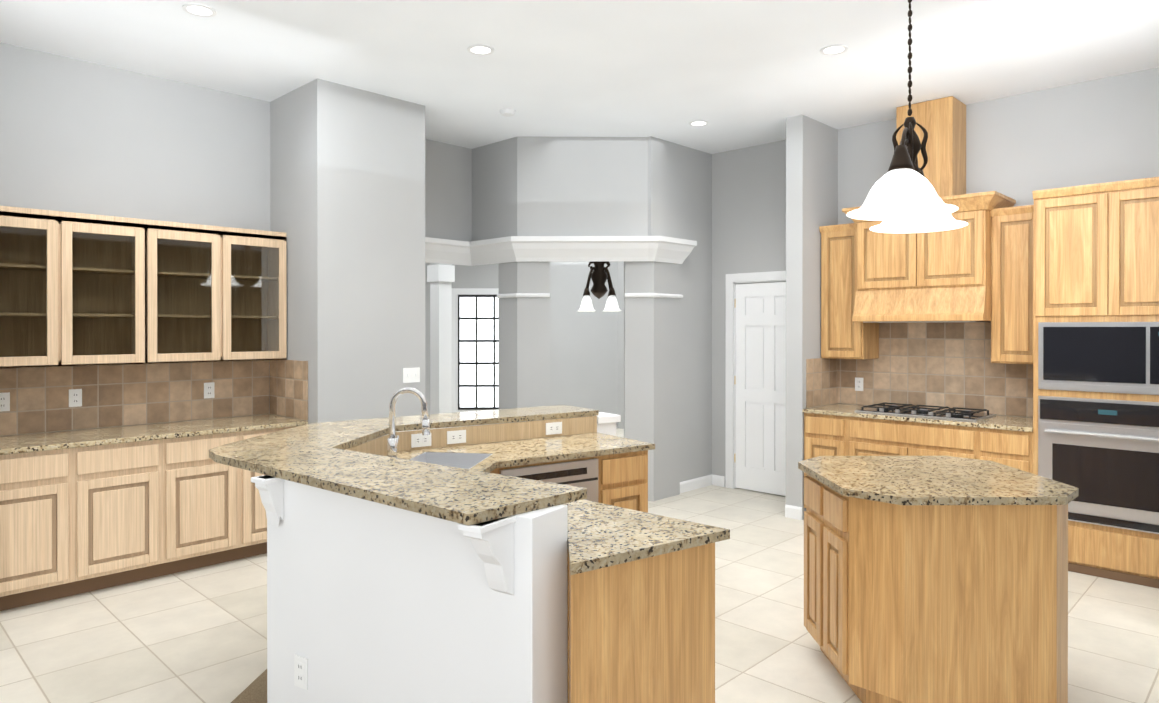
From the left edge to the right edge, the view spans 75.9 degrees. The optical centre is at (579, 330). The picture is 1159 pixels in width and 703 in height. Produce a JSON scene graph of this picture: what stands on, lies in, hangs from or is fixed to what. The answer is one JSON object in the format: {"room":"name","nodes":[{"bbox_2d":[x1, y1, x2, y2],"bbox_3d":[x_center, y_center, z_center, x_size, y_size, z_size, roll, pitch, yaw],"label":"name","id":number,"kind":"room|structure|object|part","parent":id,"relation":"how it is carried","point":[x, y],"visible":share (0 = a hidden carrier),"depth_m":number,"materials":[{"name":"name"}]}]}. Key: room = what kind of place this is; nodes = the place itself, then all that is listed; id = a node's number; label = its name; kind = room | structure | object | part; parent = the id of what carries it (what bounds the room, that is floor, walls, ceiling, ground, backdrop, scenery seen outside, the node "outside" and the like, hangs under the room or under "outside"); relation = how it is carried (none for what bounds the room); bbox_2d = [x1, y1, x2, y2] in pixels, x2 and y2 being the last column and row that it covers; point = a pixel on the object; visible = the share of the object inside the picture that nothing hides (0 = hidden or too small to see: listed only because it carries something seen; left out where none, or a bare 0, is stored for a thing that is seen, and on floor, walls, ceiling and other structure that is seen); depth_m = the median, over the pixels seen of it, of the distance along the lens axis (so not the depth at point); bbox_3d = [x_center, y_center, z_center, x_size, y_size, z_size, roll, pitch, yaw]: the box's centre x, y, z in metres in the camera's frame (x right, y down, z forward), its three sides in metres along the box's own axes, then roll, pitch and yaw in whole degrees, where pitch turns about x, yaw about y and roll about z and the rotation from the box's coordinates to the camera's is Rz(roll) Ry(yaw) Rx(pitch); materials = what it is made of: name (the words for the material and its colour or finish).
{"room":"kitchen","nodes":[
{"label":"kitchen","id":0,"kind":"room"},
{"bbox_2d":[0,43,269,435],"bbox_3d":[-3.715,-0.104,4.556,0.150,3.350,3.590,0,0,44],"label":"wall","id":1,"kind":"structure","parent":0,"point":[80,136],"depth_m":5.08,"materials":[{"name":"paint"}]},
{"bbox_2d":[270,78,424,423],"bbox_3d":[-1.903,-0.108,5.926,1.020,3.350,0.900,0,0,44],"label":"wall","id":2,"kind":"structure","parent":0,"point":[347,189],"depth_m":5.51,"materials":[{"name":"paint"}]},
{"bbox_2d":[403,367,419,382],"bbox_3d":[-1.309,0.347,5.796,0.014,0.116,0.150,0,0,44],"label":"light switch","id":3,"kind":"object","parent":2,"relation":"attached to","point":[411,375],"visible":1,"depth_m":5.80,"materials":[{"name":"white plastic"}]},
{"bbox_2d":[425,139,472,241],"bbox_3d":[-1.515,-1.321,6.946,0.150,0.930,1.110,0,0,44],"label":"wall","id":4,"kind":"structure","parent":0,"point":[448,167],"depth_m":7.11,"materials":[{"name":"paint"}]},
{"bbox_2d":[473,137,528,240],"bbox_3d":[-0.818,-1.322,7.175,0.830,0.930,0.150,0,0,44],"label":"wall","id":5,"kind":"structure","parent":0,"point":[501,168],"depth_m":6.99,"materials":[{"name":"paint"}]},
{"bbox_2d":[425,261,623,428],"bbox_3d":[-1.494,-0.121,10.452,11.141,3.350,15.141,0,0,44],"label":"wall","id":6,"kind":"structure","parent":0,"point":[587,360],"depth_m":11.79,"materials":[{"name":"paint"}]},
{"bbox_2d":[452,288,498,412],"bbox_3d":[-1.343,0.330,11.753,1.360,2.000,0.026,0,0,-1],"label":"window","id":7,"kind":"structure","parent":6,"relation":"in","point":[475,349],"depth_m":11.74,"materials":[{"name":"white glass"}]},
{"bbox_2d":[425,236,696,298],"bbox_3d":[-0.362,-0.581,6.796,1.715,0.550,2.492,0,0,44],"label":"crown molding","id":8,"kind":"structure","parent":6,"relation":"attached to","point":[665,249],"depth_m":6.80,"materials":[{"name":"white paint"}]},
{"bbox_2d":[578,261,620,311],"bbox_3d":[0.238,-1.015,9.002,0.510,1.552,0.461,0,0,-1],"label":"wall sconce","id":9,"kind":"object","parent":6,"relation":"attached to","point":[599,275],"visible":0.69,"depth_m":8.91,"materials":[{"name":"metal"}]},
{"bbox_3d":[0.238,-1.087,9.002,0.484,1.409,0.488,0,0,44],"label":"frame","id":10,"kind":"part","parent":9,"relation":"part of","materials":[{"name":"brown metal"}]},
{"bbox_2d":[616,422,801,519],"bbox_3d":[-0.011,1.502,10.095,13.510,0.105,13.330,0,0,44],"label":"baseboard","id":11,"kind":"structure","parent":6,"relation":"attached to","point":[793,512],"depth_m":7.27,"materials":[{"name":"white paint"}]},
{"bbox_2d":[0,428,1158,702],"bbox_3d":[0.002,1.621,4.721,19.000,0.100,19.000,0,0,44],"label":"floor","id":12,"kind":"structure","parent":0,"point":[196,636],"depth_m":3.86,"materials":[{"name":"tile"}]},
{"bbox_2d":[0,446,75,610],"bbox_3d":[-3.343,1.127,4.376,0.631,0.887,0.475,0,0,44],"label":"base cabinet","id":13,"kind":"object","parent":12,"relation":"on","point":[38,487],"depth_m":4.21,"materials":[{"name":"brown wood"}]},
{"bbox_2d":[76,438,167,594],"bbox_3d":[-3.012,1.126,4.717,0.631,0.887,0.475,0,0,44],"label":"base cabinet","id":14,"kind":"object","parent":12,"relation":"on","point":[122,487],"depth_m":4.51,"materials":[{"name":"brown wood"}]},
{"bbox_2d":[0,414,307,453],"bbox_3d":[-2.843,0.666,4.883,0.641,0.031,1.901,0,0,44],"label":"countertop","id":15,"kind":"structure","parent":14,"relation":"on","point":[50,438],"depth_m":4.79,"materials":[{"name":"beige stone"}]},
{"bbox_2d":[164,430,243,574],"bbox_3d":[-2.681,1.125,5.058,0.631,0.887,0.476,0,0,44],"label":"base cabinet","id":16,"kind":"object","parent":12,"relation":"on","point":[206,496],"depth_m":4.85,"materials":[{"name":"brown wood"}]},
{"bbox_2d":[231,669,266,702],"bbox_3d":[-0.081,1.585,-1.323,8.696,0.006,5.031,0,0,44],"label":"floor carpet","id":17,"kind":"object","parent":12,"relation":"on","point":[255,691],"depth_m":3.22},
{"bbox_2d":[244,422,307,557],"bbox_3d":[-2.349,1.124,5.399,0.631,0.887,0.475,0,0,44],"label":"base cabinet","id":18,"kind":"object","parent":12,"relation":"on","point":[255,518],"depth_m":5.09,"materials":[{"name":"brown wood"}]},
{"bbox_2d":[427,263,454,413],"bbox_3d":[-1.839,-0.120,9.852,0.260,3.350,0.260,0,0,44],"label":"column","id":19,"kind":"structure","parent":12,"relation":"on","point":[440,278],"depth_m":9.78,"materials":[{"name":"white paint"}]},
{"bbox_2d":[209,406,720,702],"bbox_3d":[-0.167,1.057,3.535,2.386,1.034,2.564,0,0,44],"label":"kitchen island","id":20,"kind":"object","parent":12,"relation":"on","point":[540,554],"depth_m":2.39,"materials":[{"name":"paint"}]},
{"bbox_2d":[209,405,654,526],"bbox_3d":[-0.359,0.529,3.657,2.261,0.032,2.425,0,0,44],"label":"island countertop","id":21,"kind":"structure","parent":20,"relation":"on","point":[434,470],"depth_m":3.73,"materials":[{"name":"beige stone"}]},
{"bbox_2d":[387,387,429,457],"bbox_3d":[-0.871,0.468,3.744,0.216,0.369,0.153,0,0,44],"label":"faucet","id":22,"kind":"object","parent":21,"relation":"on","point":[392,442],"depth_m":3.73,"materials":[{"name":"silver metal"}]},
{"bbox_2d":[410,452,491,468],"bbox_3d":[-0.683,0.754,3.711,0.618,0.198,0.655,0,0,44],"label":"sink","id":23,"kind":"object","parent":21,"relation":"in","point":[465,460],"depth_m":3.97,"materials":[{"name":"silver metal"}]},
{"bbox_2d":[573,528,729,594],"bbox_3d":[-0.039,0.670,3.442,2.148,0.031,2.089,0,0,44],"label":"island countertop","id":24,"kind":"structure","parent":20,"relation":"on","point":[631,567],"depth_m":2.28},
{"bbox_2d":[498,262,549,408],"bbox_3d":[-0.468,0.354,6.987,0.482,2.420,0.360,0,0,44],"label":"column","id":25,"kind":"structure","parent":12,"relation":"on","point":[524,352],"depth_m":6.84,"materials":[{"name":"paint"}]},
{"bbox_2d":[624,261,679,500],"bbox_3d":[0.651,0.354,7.009,0.325,2.420,0.548,0,0,44],"label":"wall column","id":26,"kind":"structure","parent":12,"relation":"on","point":[651,369],"depth_m":6.85,"materials":[{"name":"paint"}]},
{"bbox_2d":[803,412,833,507],"bbox_3d":[2.229,1.122,6.214,0.441,0.888,0.646,0,0,44],"label":"base cabinet","id":27,"kind":"object","parent":12,"relation":"on","point":[818,426],"depth_m":6.04,"materials":[{"name":"brown wood"}]},
{"bbox_2d":[834,412,961,457],"bbox_3d":[2.676,1.123,5.779,1.103,0.888,0.646,0,0,44],"label":"base cabinet","id":28,"kind":"object","parent":12,"relation":"on","point":[853,435],"depth_m":5.62,"materials":[{"name":"brown wood"}]},
{"bbox_2d":[802,404,1029,427],"bbox_3d":[2.662,0.663,5.784,1.660,0.031,0.656,0,0,44],"label":"countertop","id":29,"kind":"structure","parent":28,"relation":"on","point":[984,418],"depth_m":5.60,"materials":[{"name":"beige stone"}]},
{"bbox_2d":[855,402,996,420],"bbox_3d":[2.684,0.623,5.786,0.890,0.047,0.490,0,0,44],"label":"cooktop","id":30,"kind":"object","parent":29,"relation":"in","point":[913,411],"depth_m":5.66,"materials":[{"name":"black metal"}]},
{"bbox_2d":[798,456,1078,702],"bbox_3d":[1.578,1.113,3.391,0.980,0.922,0.950,0,0,-1],"label":"kitchen island","id":31,"kind":"object","parent":12,"relation":"on","point":[935,579],"visible":1,"depth_m":2.96,"materials":[{"name":"orange wood"}]},
{"bbox_2d":[962,424,1029,472],"bbox_3d":[3.113,1.125,5.354,0.412,0.888,0.646,0,0,44],"label":"base cabinet","id":32,"kind":"object","parent":12,"relation":"on","point":[1010,447],"depth_m":5.12,"materials":[{"name":"brown wood"}]},
{"bbox_2d":[1030,180,1158,588],"bbox_3d":[3.554,0.335,4.911,0.835,2.470,0.664,0,0,44],"label":"tall cabinet","id":33,"kind":"object","parent":12,"relation":"on","point":[1043,311],"depth_m":4.71,"materials":[{"name":"brown wood"}]},
{"bbox_2d":[0,0,1158,153],"bbox_3d":[0.002,-1.829,4.711,19.000,0.100,19.000,0,0,44],"label":"ceiling","id":34,"kind":"structure","parent":0,"point":[737,74],"depth_m":4.77,"materials":[{"name":"paint"}]},
{"bbox_2d":[182,3,216,16],"bbox_3d":[-2.106,-1.774,4.114,0.170,0.006,0.170,0,0,44],"label":"recessed light","id":35,"kind":"object","parent":34,"relation":"in","point":[200,10],"visible":1,"depth_m":4.11,"materials":[{"name":"white"}]},
{"bbox_2d":[467,45,493,54],"bbox_3d":[-0.625,-1.776,4.700,0.170,0.006,0.170,0,0,44],"label":"recessed light","id":36,"kind":"object","parent":34,"relation":"in","point":[480,49],"visible":1,"depth_m":4.69,"materials":[{"name":"white"}]},
{"bbox_2d":[500,108,515,116],"bbox_3d":[-0.582,-1.766,6.018,0.130,0.034,0.130,0,0,44],"label":"smoke detector","id":37,"kind":"object","parent":34,"relation":"attached to","point":[507,112],"visible":1,"depth_m":5.98,"materials":[{"name":"white paint"}]},
{"bbox_2d":[689,120,708,125],"bbox_3d":[1.025,-1.781,6.380,0.170,0.006,0.170,0,0,44],"label":"recessed light","id":38,"kind":"object","parent":34,"relation":"in","point":[698,122],"visible":0.92,"depth_m":6.37,"materials":[{"name":"white"}]},
{"bbox_2d":[820,44,847,54],"bbox_3d":[1.609,-1.776,4.698,0.170,0.006,0.170,0,0,44],"label":"recessed light","id":39,"kind":"object","parent":34,"relation":"in","point":[833,49],"visible":1,"depth_m":4.69,"materials":[{"name":"white"}]},
{"bbox_2d":[846,0,967,233],"bbox_3d":[1.640,-1.159,3.686,0.478,1.232,1.058,0,0,31],"label":"pendant light","id":40,"kind":"object","parent":34,"relation":"hanging from","point":[903,197],"visible":1,"depth_m":3.56,"materials":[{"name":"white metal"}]},
{"bbox_3d":[1.640,-1.258,3.686,0.242,1.034,0.682,0,0,44],"label":"frame","id":41,"kind":"part","parent":40,"relation":"part of","materials":[{"name":"brown metal"}]},
{"bbox_2d":[529,137,647,235],"bbox_3d":[0.083,-1.321,6.973,0.956,0.930,0.796,0,0,44],"label":"wall","id":42,"kind":"structure","parent":0,"point":[556,186],"depth_m":6.84,"materials":[{"name":"paint"}]},
{"bbox_2d":[648,136,711,481],"bbox_3d":[0.998,-0.112,7.283,0.150,3.350,1.130,0,0,44],"label":"wall","id":43,"kind":"structure","parent":0,"point":[680,191],"depth_m":7.28,"materials":[{"name":"paint"}]},
{"bbox_2d":[786,115,837,519],"bbox_3d":[2.015,-0.110,6.420,0.150,3.350,0.650,0,0,44],"label":"wall","id":44,"kind":"structure","parent":0,"point":[811,175],"depth_m":6.21,"materials":[{"name":"paint"}]},
{"bbox_2d":[712,67,1158,475],"bbox_3d":[3.366,-0.107,5.665,5.500,3.350,0.150,0,0,44],"label":"wall","id":45,"kind":"structure","parent":0,"point":[1020,148],"depth_m":5.76,"materials":[{"name":"paint"}]},
{"bbox_2d":[725,271,785,488],"bbox_3d":[1.857,0.501,7.121,0.960,2.125,0.168,0,0,44],"label":"door frame","id":46,"kind":"structure","parent":45,"relation":"attached to","point":[732,280],"depth_m":7.35,"materials":[{"name":"white paint"}]},
{"bbox_2d":[734,282,785,495],"bbox_3d":[1.801,0.547,7.070,0.767,2.010,0.116,0,0,44],"label":"door leaf","id":47,"kind":"structure","parent":45,"relation":"in","point":[760,391],"depth_m":7.15,"materials":[{"name":"white wood"}]},
{"bbox_2d":[818,224,881,359],"bbox_3d":[2.302,-0.309,6.337,0.370,1.090,0.361,0,0,44],"label":"upper cabinet","id":48,"kind":"object","parent":45,"relation":"attached to","point":[840,339],"depth_m":6.24,"materials":[{"name":"brown wood"}]},
{"bbox_2d":[819,96,1033,363],"bbox_3d":[2.702,-0.771,5.821,1.660,2.016,0.541,0,0,44],"label":"upper cabinets","id":49,"kind":"object","parent":45,"relation":"attached to","point":[964,295],"depth_m":5.70,"materials":[{"name":"brown wood"}]},
{"bbox_2d":[850,192,1005,323],"bbox_3d":[2.718,-0.530,5.817,0.958,0.915,0.526,0,0,44],"label":"range hood","id":50,"kind":"object","parent":45,"relation":"attached to","point":[940,277],"depth_m":5.62,"materials":[{"name":"brown wood"}]},
{"bbox_2d":[896,96,965,195],"bbox_3d":[2.788,-1.341,5.886,0.420,0.876,0.326,0,0,44],"label":"upper cabinet","id":51,"kind":"object","parent":45,"relation":"attached to","point":[944,119],"depth_m":5.71,"materials":[{"name":"brown wood"}]},
{"bbox_2d":[986,208,1029,367],"bbox_3d":[3.238,-0.307,5.427,0.340,1.090,0.361,0,0,44],"label":"upper cabinet","id":52,"kind":"object","parent":45,"relation":"attached to","point":[1008,330],"depth_m":5.34,"materials":[{"name":"brown wood"}]}
]}

